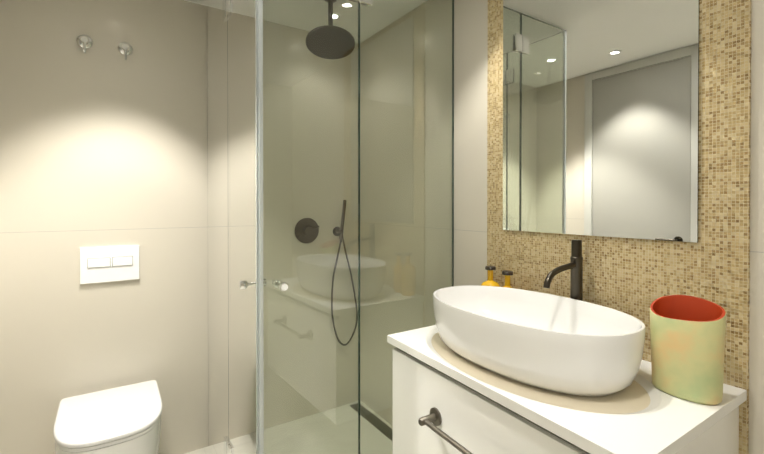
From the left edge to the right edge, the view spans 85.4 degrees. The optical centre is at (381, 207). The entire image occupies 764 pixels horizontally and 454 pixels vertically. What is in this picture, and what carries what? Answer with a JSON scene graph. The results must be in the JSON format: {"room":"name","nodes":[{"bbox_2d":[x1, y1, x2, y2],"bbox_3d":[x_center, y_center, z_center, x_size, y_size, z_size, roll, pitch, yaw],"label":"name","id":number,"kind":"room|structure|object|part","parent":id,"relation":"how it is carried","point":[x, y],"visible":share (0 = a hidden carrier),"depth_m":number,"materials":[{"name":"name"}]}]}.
{"room":"bathroom","nodes":[
{"label":"bathroom","id":0,"kind":"room"},
{"bbox_2d":[0,0,357,453],"bbox_3d":[-0.940,0.103,2.203,2.043,2.300,0.100,0,1,-33],"label":"wall","id":1,"kind":"structure","parent":0,"point":[103,142],"depth_m":2.00,"materials":[{"name":"tile"}]},
{"bbox_2d":[77,35,92,53],"bbox_3d":[-1.331,-0.731,1.853,0.060,0.092,0.040,0,1,-33],"label":"valve","id":2,"kind":"object","parent":1,"relation":"attached to","point":[84,42],"visible":1,"depth_m":1.85,"materials":[{"name":"silver metal"}]},
{"bbox_2d":[53,380,161,453],"bbox_3d":[-1.121,1.004,1.713,0.366,0.356,0.525,0,1,-33],"label":"toilet","id":3,"kind":"object","parent":1,"relation":"attached to","point":[126,419],"visible":1,"depth_m":1.61,"materials":[{"name":"white ceramic"}]},
{"bbox_2d":[80,245,138,283],"bbox_3d":[-1.261,0.265,1.923,0.229,0.162,0.014,0,1,-33],"label":"flush plate","id":4,"kind":"object","parent":1,"relation":"attached to","point":[108,264],"visible":1,"depth_m":1.92,"materials":[{"name":"white plastic"}]},
{"bbox_2d":[118,42,132,59],"bbox_3d":[-1.201,-0.732,1.939,0.060,0.092,0.040,0,1,-33],"label":"valve","id":5,"kind":"object","parent":1,"relation":"attached to","point":[125,49],"visible":1,"depth_m":1.94,"materials":[{"name":"silver metal"}]},
{"bbox_2d":[295,218,318,242],"bbox_3d":[-0.436,0.140,2.447,0.152,0.152,0.046,0,1,-33],"label":"shower mixer","id":6,"kind":"object","parent":1,"relation":"attached to","point":[310,229],"depth_m":2.44,"materials":[{"name":"grey metal"}]},
{"bbox_2d":[331,200,357,345],"bbox_3d":[-0.234,0.409,2.575,0.188,0.908,0.060,0,1,-33],"label":"shower","id":7,"kind":"object","parent":1,"relation":"attached to","point":[338,232],"depth_m":2.54,"materials":[{"name":"grey metal"}]},
{"bbox_2d":[184,401,392,453],"bbox_3d":[-0.105,1.313,0.948,2.043,0.100,3.129,0,1,-33],"label":"floor","id":8,"kind":"structure","parent":0,"point":[320,434],"depth_m":2.26,"materials":[{"name":"tile"}]},
{"bbox_2d":[207,0,453,453],"bbox_3d":[-0.293,0.110,2.021,0.962,2.281,0.915,0,1,-33],"label":"shower enclosure","id":9,"kind":"object","parent":8,"relation":"on","point":[236,283],"visible":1,"depth_m":1.67,"materials":[{"name":"clear glass"}]},
{"bbox_3d":[-0.548,0.109,1.622,0.010,2.273,0.411,0,1,-33],"label":"door","id":10,"kind":"part","parent":9,"relation":"part of","materials":[{"name":"clear glass"}]},
{"bbox_3d":[-0.256,0.110,1.554,0.389,2.273,0.010,0,1,-33],"label":"door","id":11,"kind":"part","parent":9,"relation":"part of","materials":[{"name":"clear glass"}]},
{"bbox_2d":[350,403,392,440],"bbox_3d":[0.045,1.250,2.288,0.065,0.004,0.800,0,1,-33],"label":"shower drain","id":12,"kind":"object","parent":8,"relation":"on","point":[376,420],"depth_m":2.41,"materials":[{"name":"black metal"}]},
{"bbox_2d":[184,0,427,42],"bbox_3d":[-0.105,-1.087,0.931,2.043,0.100,3.129,0,1,-33],"label":"ceiling","id":13,"kind":"structure","parent":0,"point":[281,19],"depth_m":2.24,"materials":[{"name":"white paint"}]},
{"bbox_2d":[306,0,354,58],"bbox_3d":[-0.258,-0.912,2.069,0.244,0.267,0.238,0,1,-33],"label":"shower head","id":14,"kind":"object","parent":13,"relation":"attached to","point":[321,37],"depth_m":2.06},
{"bbox_2d":[325,13,340,19],"bbox_3d":[-0.267,-1.044,2.263,0.084,0.006,0.084,0,1,-33],"label":"recessed light","id":15,"kind":"object","parent":13,"relation":"in","point":[338,15],"depth_m":2.26,"materials":[{"name":"white"}]},
{"bbox_2d":[360,0,763,453],"bbox_3d":[0.733,0.109,1.433,0.100,2.300,3.029,0,1,-33],"label":"wall","id":16,"kind":"structure","parent":0,"point":[470,122],"depth_m":2.07,"materials":[{"name":"tile"}]},
{"bbox_2d":[487,0,750,453],"bbox_3d":[0.689,0.109,1.403,0.008,2.300,0.862,0,1,-33],"label":"wall","id":17,"kind":"structure","parent":16,"relation":"attached to","point":[635,277],"depth_m":1.12,"materials":[{"name":"beige tile"}]},
{"bbox_2d":[387,325,746,453],"bbox_3d":[0.437,0.721,1.245,0.589,0.520,0.863,0,1,-33],"label":"bathroom vanity","id":18,"kind":"object","parent":17,"relation":"attached to","point":[447,399],"visible":0.69,"depth_m":1.04,"materials":[{"name":"white paint"}]},
{"bbox_2d":[481,266,499,286],"bbox_3d":[0.440,0.348,1.679,0.076,0.217,0.076,0,1,-33],"label":"soap bottle","id":19,"kind":"object","parent":18,"relation":"on","point":[490,281],"visible":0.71,"depth_m":1.67,"materials":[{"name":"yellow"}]},
{"bbox_2d":[502,270,512,287],"bbox_3d":[0.487,0.353,1.607,0.054,0.209,0.054,0,1,-33],"label":"soap bottle","id":20,"kind":"object","parent":18,"relation":"on","point":[507,273],"visible":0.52,"depth_m":1.60,"materials":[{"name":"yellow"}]},
{"bbox_2d":[433,285,645,395],"bbox_3d":[0.435,0.385,1.276,0.412,0.169,0.662,0,1,-33],"label":"basin","id":21,"kind":"object","parent":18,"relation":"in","point":[559,344],"visible":1,"depth_m":1.12,"materials":[{"name":"white ceramic"}]},
{"bbox_2d":[543,240,582,300],"bbox_3d":[0.587,0.284,1.339,0.199,0.350,0.054,0,1,-33],"label":"faucet","id":22,"kind":"object","parent":18,"relation":"on","point":[575,265],"visible":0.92,"depth_m":1.36,"materials":[{"name":"grey metal"}]},
{"bbox_2d":[650,295,725,404],"bbox_3d":[0.752,0.344,1.025,0.108,0.234,0.156,0,1,-33],"label":"vase","id":23,"kind":"object","parent":18,"relation":"on","point":[687,334],"visible":1,"depth_m":0.99,"materials":[{"name":"ceramic"}]},
{"bbox_2d":[503,0,698,242],"bbox_3d":[0.677,-0.453,1.403,0.006,1.095,0.667,0,1,-33],"label":"mirror","id":24,"kind":"object","parent":17,"relation":"attached to","point":[600,117],"visible":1,"depth_m":1.34,"materials":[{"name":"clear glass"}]}
]}

